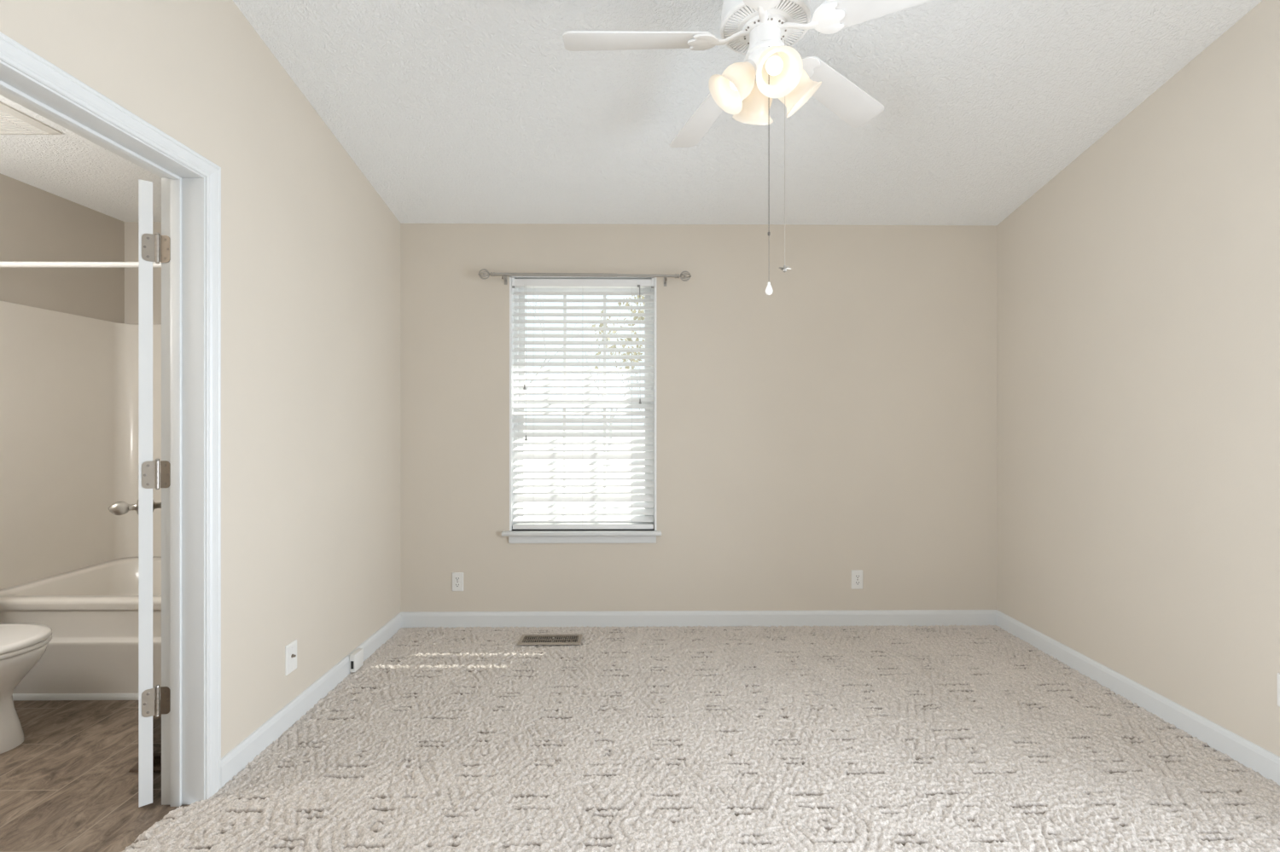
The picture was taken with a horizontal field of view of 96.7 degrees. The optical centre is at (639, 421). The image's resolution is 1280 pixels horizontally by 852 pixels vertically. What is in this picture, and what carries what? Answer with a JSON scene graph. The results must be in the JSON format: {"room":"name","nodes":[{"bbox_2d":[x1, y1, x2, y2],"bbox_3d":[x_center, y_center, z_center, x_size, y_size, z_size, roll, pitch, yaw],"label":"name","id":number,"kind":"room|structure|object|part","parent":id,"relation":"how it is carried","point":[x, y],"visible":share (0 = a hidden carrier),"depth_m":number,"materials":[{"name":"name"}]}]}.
{"room":"empty bedroom","nodes":[
{"label":"empty bedroom","id":0,"kind":"room"},
{"bbox_2d":[0,173,124,323],"bbox_3d":[-3.132,0.047,2.132,0.100,2.490,2.770,0,0,-1],"label":"wall","id":1,"kind":"structure","parent":0,"point":[37,224],"depth_m":3.03,"materials":[{"name":"paint"}]},
{"bbox_2d":[0,261,161,267],"bbox_3d":[-2.329,-0.702,2.551,1.513,0.060,0.060,0,0,-1],"label":"shower rod","id":2,"kind":"object","parent":1,"relation":"attached to","point":[2,264],"visible":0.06,"depth_m":2.54,"materials":[{"name":"white metal"}]},
{"bbox_2d":[0,0,400,758],"bbox_3d":[-1.489,-0.452,0.914,0.132,3.488,5.060,0,0,-1],"label":"wall","id":3,"kind":"structure","parent":0,"point":[311,249],"depth_m":2.24,"materials":[{"name":"beige paint"}]},
{"bbox_2d":[0,31,221,807],"bbox_3d":[-1.495,0.198,1.499,0.165,2.118,0.856,0,0,-1],"label":"doorway","id":4,"kind":"structure","parent":3,"relation":"in","point":[190,183],"depth_m":1.86,"materials":[{"name":"white paint"}]},
{"bbox_3d":[-1.421,-0.833,1.500,0.016,0.057,0.856,0,0,-1],"label":"head casing","id":5,"kind":"part","parent":4,"relation":"part of","materials":[{"name":"white paint"}]},
{"bbox_2d":[108,179,170,808],"bbox_3d":[-1.826,0.232,2.102,0.222,2.022,0.742,0,0,-41],"label":"door","id":6,"kind":"structure","parent":4,"relation":"attached to","point":[145,506],"depth_m":1.84,"materials":[{"name":"white paint"}]},
{"bbox_3d":[-2.053,0.349,2.311,0.033,0.064,0.064,0,0,-41],"label":"knob","id":7,"kind":"part","parent":6,"relation":"part of","materials":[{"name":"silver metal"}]},
{"bbox_3d":[-1.835,0.232,2.112,0.035,2.022,0.715,0,0,-41],"label":"panel","id":8,"kind":"part","parent":6,"relation":"part of","materials":[{"name":"white paint"}]},
{"bbox_3d":[-2.002,0.349,2.355,0.033,0.064,0.064,0,0,-41],"label":"knob","id":9,"kind":"part","parent":6,"relation":"part of","materials":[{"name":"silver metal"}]},
{"bbox_3d":[-1.425,0.196,1.900,0.016,2.113,0.057,0,0,-1],"label":"casing","id":10,"kind":"part","parent":4,"relation":"part of","materials":[{"name":"white paint"}]},
{"bbox_2d":[285,640,296,675],"bbox_3d":[-1.428,0.972,2.342,0.018,0.120,0.074,0,0,-1],"label":"cable plate","id":11,"kind":"object","parent":3,"relation":"attached to","point":[290,649],"visible":1,"depth_m":2.33,"materials":[{"name":"white plastic"}]},
{"bbox_2d":[221,612,401,788],"bbox_3d":[-1.434,1.204,2.680,0.014,0.100,1.502,0,0,-1],"label":"baseboard","id":12,"kind":"structure","parent":3,"relation":"attached to","point":[235,761],"depth_m":2.35,"materials":[{"name":"white paint"}]},
{"bbox_2d":[349,648,363,672],"bbox_3d":[-1.415,1.193,2.841,0.028,0.086,0.088,0,0,-1],"label":"phone jack","id":13,"kind":"object","parent":12,"relation":"attached to","point":[357,657],"visible":1,"depth_m":2.82,"materials":[{"name":"white plastic"}]},
{"bbox_2d":[124,221,996,611],"bbox_3d":[-0.392,0.037,3.531,5.411,2.510,0.170,0,0,-1],"label":"wall","id":14,"kind":"structure","parent":0,"point":[836,421],"depth_m":3.47,"materials":[{"name":"beige paint"}]},
{"bbox_2d":[0,300,161,590],"bbox_3d":[-2.334,0.114,3.010,1.511,1.392,0.828,0,0,-1],"label":"tub surround","id":15,"kind":"object","parent":14,"relation":"attached to","point":[69,382],"visible":0.48,"depth_m":3.06,"materials":[{"name":"beige plastic"}]},
{"bbox_2d":[451,572,463,591],"bbox_3d":[-1.104,0.972,3.444,0.070,0.114,0.009,0,0,-1],"label":"wall outlet","id":16,"kind":"object","parent":14,"relation":"attached to","point":[456,578],"visible":1,"depth_m":3.44,"materials":[{"name":"white plastic"}]},
{"bbox_2d":[454,576,459,581],"bbox_3d":[-1.104,0.953,3.442,0.033,0.028,0.002,0,0,-1],"label":"receptacle","id":17,"kind":"object","parent":16,"relation":"attached to","point":[456,578],"depth_m":3.44,"materials":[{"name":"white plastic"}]},
{"bbox_2d":[454,582,459,587],"bbox_3d":[-1.104,0.992,3.442,0.033,0.028,0.002,0,0,-1],"label":"receptacle","id":18,"kind":"object","parent":16,"relation":"attached to","point":[456,584],"depth_m":3.44,"materials":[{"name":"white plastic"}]},
{"bbox_2d":[501,276,661,543],"bbox_3d":[-0.351,-0.074,3.510,0.959,1.630,0.196,0,0,-1],"label":"window","id":19,"kind":"structure","parent":14,"relation":"in","point":[602,536],"depth_m":3.49,"materials":[{"name":"white plastic"}]},
{"bbox_2d":[512,277,654,529],"bbox_3d":[-0.346,-0.107,3.486,0.867,1.533,0.072,0,0,-1],"label":"window blind","id":20,"kind":"object","parent":19,"relation":"attached to","point":[527,283],"visible":1,"depth_m":3.49,"materials":[{"name":"white plastic"}]},
{"bbox_3d":[-0.691,-0.373,3.455,0.002,0.920,0.003,0,0,-1],"label":"pull cord","id":21,"kind":"part","parent":20,"relation":"part of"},
{"bbox_3d":[-0.346,0.644,3.493,0.859,0.029,0.052,0,0,-1],"label":"rail","id":22,"kind":"part","parent":20,"relation":"part of","materials":[{"name":"white plastic"}]},
{"bbox_3d":[-0.347,0.253,3.551,0.823,0.755,0.028,0,0,-1],"label":"sash","id":23,"kind":"part","parent":19,"relation":"part of","materials":[{"name":"glass"}]},
{"bbox_3d":[-0.347,-0.468,3.585,0.823,0.773,0.028,0,0,-1],"label":"sash","id":24,"kind":"part","parent":19,"relation":"part of","materials":[{"name":"glass"}]},
{"bbox_2d":[477,268,691,286],"bbox_3d":[-0.327,-0.863,3.403,1.265,0.084,0.107,0,0,-1],"label":"curtain rod","id":25,"kind":"object","parent":14,"relation":"attached to","point":[505,275],"visible":1,"depth_m":3.38,"materials":[{"name":"silver metal"}]},
{"bbox_2d":[400,610,997,628],"bbox_3d":[0.368,1.204,3.457,3.634,0.100,0.014,0,0,-1],"label":"baseboard","id":26,"kind":"structure","parent":14,"relation":"attached to","point":[881,618],"depth_m":3.45,"materials":[{"name":"white paint"}]},
{"bbox_2d":[851,570,862,589],"bbox_3d":[1.326,0.966,3.470,0.070,0.114,0.009,0,0,-1],"label":"wall outlet","id":27,"kind":"object","parent":14,"relation":"attached to","point":[857,576],"visible":1,"depth_m":3.47,"materials":[{"name":"white plastic"}]},
{"bbox_2d":[855,574,860,579],"bbox_3d":[1.326,0.947,3.467,0.033,0.028,0.002,0,0,-1],"label":"receptacle","id":28,"kind":"object","parent":27,"relation":"attached to","point":[857,576],"depth_m":3.47,"materials":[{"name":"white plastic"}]},
{"bbox_2d":[855,581,860,585],"bbox_3d":[1.326,0.986,3.467,0.033,0.028,0.002,0,0,-1],"label":"receptacle","id":29,"kind":"object","parent":27,"relation":"attached to","point":[857,583],"depth_m":3.47,"materials":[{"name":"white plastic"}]},
{"bbox_2d":[0,0,1262,225],"bbox_3d":[-0.414,-1.744,0.941,5.511,1.154,5.350,0,0,-1],"label":"ceiling","id":30,"kind":"structure","parent":0,"point":[452,111],"depth_m":2.52,"materials":[{"name":"white paint"}]},
{"bbox_2d":[0,101,62,134],"bbox_3d":[-2.542,-1.190,2.220,0.293,0.016,0.293,0,0,-1],"label":"ceiling vent","id":31,"kind":"object","parent":30,"relation":"in","point":[13,121],"visible":1,"depth_m":2.28,"materials":[{"name":"white plastic"}]},
{"bbox_2d":[562,0,932,295],"bbox_3d":[0.368,-0.965,1.867,1.232,1.124,1.279,0,0,-1],"label":"ceiling fan","id":32,"kind":"object","parent":30,"relation":"hanging from","point":[765,32],"visible":1,"depth_m":1.84,"materials":[{"name":"white metal"}]},
{"bbox_3d":[-0.005,-1.241,1.855,0.485,0.006,0.136,-2,12,-3],"label":"blade","id":33,"kind":"part","parent":32,"relation":"part of","materials":[{"name":"white wood"}]},
{"bbox_3d":[0.266,-1.222,2.263,0.136,0.006,0.485,-13,0,-21],"label":"blade","id":34,"kind":"part","parent":32,"relation":"part of","materials":[{"name":"white wood"}]},
{"bbox_3d":[0.299,-1.260,1.869,0.125,0.038,0.028,-2,0,-2],"label":"bracket arm","id":35,"kind":"part","parent":32,"relation":"part of","materials":[{"name":"white metal"}]},
{"bbox_3d":[0.302,-1.096,1.859,0.154,0.156,0.143,0,0,-1],"label":"lamp shade","id":36,"kind":"part","parent":32,"relation":"part of","materials":[{"name":"white glass"}]},
{"bbox_3d":[0.329,-1.123,1.863,0.071,0.073,0.053,0,0,-1],"label":"bulb","id":37,"kind":"part","parent":32,"relation":"part of","materials":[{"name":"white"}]},
{"bbox_2d":[745,59,756,75],"bbox_3d":[0.366,-1.164,1.868,0.063,0.063,0.055,0,0,-1],"label":"socket","id":38,"kind":"object","parent":32,"relation":"attached to","point":[752,64],"depth_m":1.84,"materials":[{"name":"white ceramic"}]},
{"bbox_3d":[0.397,-1.096,1.983,0.144,0.156,0.154,0,0,-1],"label":"lamp shade","id":39,"kind":"part","parent":32,"relation":"part of","materials":[{"name":"white glass"}]},
{"bbox_3d":[0.381,-1.262,1.765,0.028,0.038,0.125,0,1,15],"label":"bracket arm","id":40,"kind":"part","parent":32,"relation":"part of","materials":[{"name":"white metal"}]},
{"bbox_2d":[723,0,807,53],"bbox_3d":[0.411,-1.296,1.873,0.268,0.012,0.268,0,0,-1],"label":"motor housing","id":41,"kind":"object","parent":32,"relation":"attached to","point":[738,17],"depth_m":1.83,"materials":[{"name":"white metal"}]},
{"bbox_3d":[0.412,-0.905,1.818,0.003,0.605,0.003,0,0,-1],"label":"pull chain","id":42,"kind":"part","parent":32,"relation":"part of","materials":[{"name":"grey metal"}]},
{"bbox_3d":[0.412,-0.424,1.818,0.023,0.043,0.023,0,0,-1],"label":"chain pull","id":43,"kind":"part","parent":32,"relation":"part of","materials":[{"name":"white plastic"}]},
{"bbox_2d":[762,52,779,69],"bbox_3d":[0.417,-1.164,1.828,0.055,0.063,0.063,0,0,-1],"label":"socket","id":44,"kind":"object","parent":32,"relation":"attached to","point":[776,53],"depth_m":1.80,"materials":[{"name":"white ceramic"}]},
{"bbox_3d":[0.421,-1.123,1.791,0.053,0.073,0.071,0,0,-1],"label":"bulb","id":45,"kind":"part","parent":32,"relation":"part of","materials":[{"name":"white glass"}]},
{"bbox_3d":[0.426,-1.096,1.764,0.144,0.156,0.154,0,0,-1],"label":"lamp shade","id":46,"kind":"part","parent":32,"relation":"part of","materials":[{"name":"white glass"}]},
{"bbox_3d":[0.468,-0.494,1.839,0.035,0.024,0.035,0,0,24],"label":"chain pull","id":47,"kind":"part","parent":32,"relation":"part of","materials":[{"name":"silver metal"}]},
{"bbox_3d":[0.468,-0.870,1.839,0.002,0.727,0.002,0,0,-31],"label":"pull chain","id":48,"kind":"part","parent":32,"relation":"part of","materials":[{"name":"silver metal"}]},
{"bbox_3d":[0.505,-1.261,1.811,0.125,0.038,0.028,2,1,33],"label":"bracket arm","id":49,"kind":"part","parent":32,"relation":"part of","materials":[{"name":"white metal"}]},
{"bbox_3d":[0.521,-1.096,1.888,0.154,0.156,0.143,0,0,-1],"label":"lamp shade","id":50,"kind":"part","parent":32,"relation":"part of","materials":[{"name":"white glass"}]},
{"bbox_3d":[0.737,-1.230,2.133,0.485,0.006,0.136,5,-15,-38],"label":"blade","id":51,"kind":"part","parent":32,"relation":"part of","materials":[{"name":"white wood"}]},
{"bbox_3d":[0.759,-1.243,1.643,0.485,0.006,0.136,2,-11,33],"label":"blade","id":52,"kind":"part","parent":32,"relation":"part of","materials":[{"name":"white wood"}]},
{"bbox_2d":[0,624,1279,851],"bbox_3d":[-0.428,1.269,0.928,5.284,0.076,5.064,0,0,-1],"label":"floor","id":53,"kind":"structure","parent":0,"point":[955,738],"depth_m":2.09,"materials":[{"name":"beige carpet"}]},
{"bbox_2d":[0,623,52,754],"bbox_3d":[-2.700,0.882,2.187,0.738,0.750,0.470,0,0,-1],"label":"toilet","id":54,"kind":"object","parent":53,"relation":"on","point":[22,646],"visible":1,"depth_m":2.19,"materials":[{"name":"white ceramic"}]},
{"bbox_3d":[-2.573,0.873,2.188,0.480,0.018,0.374,0,0,-1],"label":"seat","id":55,"kind":"part","parent":54,"relation":"part of","materials":[{"name":"white ceramic"}]},
{"bbox_3d":[-2.577,0.850,2.188,0.492,0.025,0.376,0,0,-1],"label":"lid","id":56,"kind":"part","parent":54,"relation":"part of","materials":[{"name":"white ceramic"}]},
{"bbox_2d":[0,557,161,700],"bbox_3d":[-2.334,1.034,2.995,1.511,0.447,0.858,0,0,-1],"label":"bathtub","id":57,"kind":"object","parent":53,"relation":"on","point":[91,613],"visible":0.36,"depth_m":2.58,"materials":[{"name":"white ceramic"}]},
{"bbox_2d":[0,557,161,610],"bbox_3d":[-2.334,0.990,3.000,1.511,0.360,0.848,0,0,-1],"label":"basin","id":58,"kind":"object","parent":57,"relation":"in","point":[113,584],"depth_m":2.93,"materials":[{"name":"beige plastic"}]},
{"bbox_2d":[128,753,161,772],"bbox_3d":[-1.757,1.256,2.092,0.150,0.013,0.110,0,0,-1],"label":"floor vent","id":59,"kind":"object","parent":53,"relation":"in","point":[158,756],"visible":0.23,"depth_m":2.08,"materials":[{"name":"brown wood"}]},
{"bbox_2d":[517,634,582,645],"bbox_3d":[-0.505,1.236,3.217,0.352,0.013,0.142,0,0,-1],"label":"floor vent","id":60,"kind":"object","parent":53,"relation":"in","point":[532,639],"visible":1,"depth_m":3.22,"materials":[{"name":"beige metal"}]},
{"bbox_2d":[996,0,1279,756],"bbox_3d":[2.276,-0.452,0.954,0.130,3.488,5.060,0,0,-1],"label":"wall","id":61,"kind":"structure","parent":0,"point":[1138,288],"depth_m":2.40,"materials":[{"name":"beige paint"}]},
{"bbox_2d":[995,610,1279,785],"bbox_3d":[2.204,1.204,0.946,0.014,0.100,5.046,0,0,-1],"label":"baseboard","id":62,"kind":"structure","parent":61,"relation":"attached to","point":[1246,753],"depth_m":2.40,"materials":[{"name":"white paint"}]},
{"bbox_2d":[1277,673,1279,707],"bbox_3d":[2.197,0.924,1.928,0.009,0.114,0.070,0,0,-1],"label":"wall outlet","id":63,"kind":"object","parent":61,"relation":"attached to","point":[1278,674],"visible":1,"depth_m":1.96,"materials":[{"name":"white plastic"}]},
{"label":"outside","id":64,"kind":"structure","parent":0,"visible":0},
{"bbox_2d":[524,430,644,509],"bbox_3d":[-0.805,1.942,76.846,160.000,0.100,146.300,0,0,-1],"label":"ground","id":65,"kind":"structure","parent":64,"point":[527,431],"depth_m":27.74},
{"bbox_2d":[526,295,599,389],"bbox_3d":[-2.969,-1.181,15.189,4.029,6.170,2.952,0,0,-1],"label":"bare tree","id":66,"kind":"object","parent":65,"relation":"on","point":[541,367],"visible":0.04,"depth_m":15.20,"materials":[{"name":"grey plant"}]},
{"bbox_2d":[541,325,644,466],"bbox_3d":[-1.727,-1.257,24.869,5.532,6.332,2.728,0,0,29],"label":"bare tree","id":67,"kind":"object","parent":65,"relation":"on","point":[598,367],"visible":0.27,"depth_m":24.45,"materials":[{"name":"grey plant"}]},
{"bbox_2d":[591,295,644,424],"bbox_3d":[0.094,-0.708,12.970,2.302,5.242,2.276,0,0,-1],"label":"leafy tree","id":68,"kind":"object","parent":65,"relation":"on","point":[637,296],"visible":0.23,"depth_m":12.53,"materials":[{"name":"green plant"}]}
]}

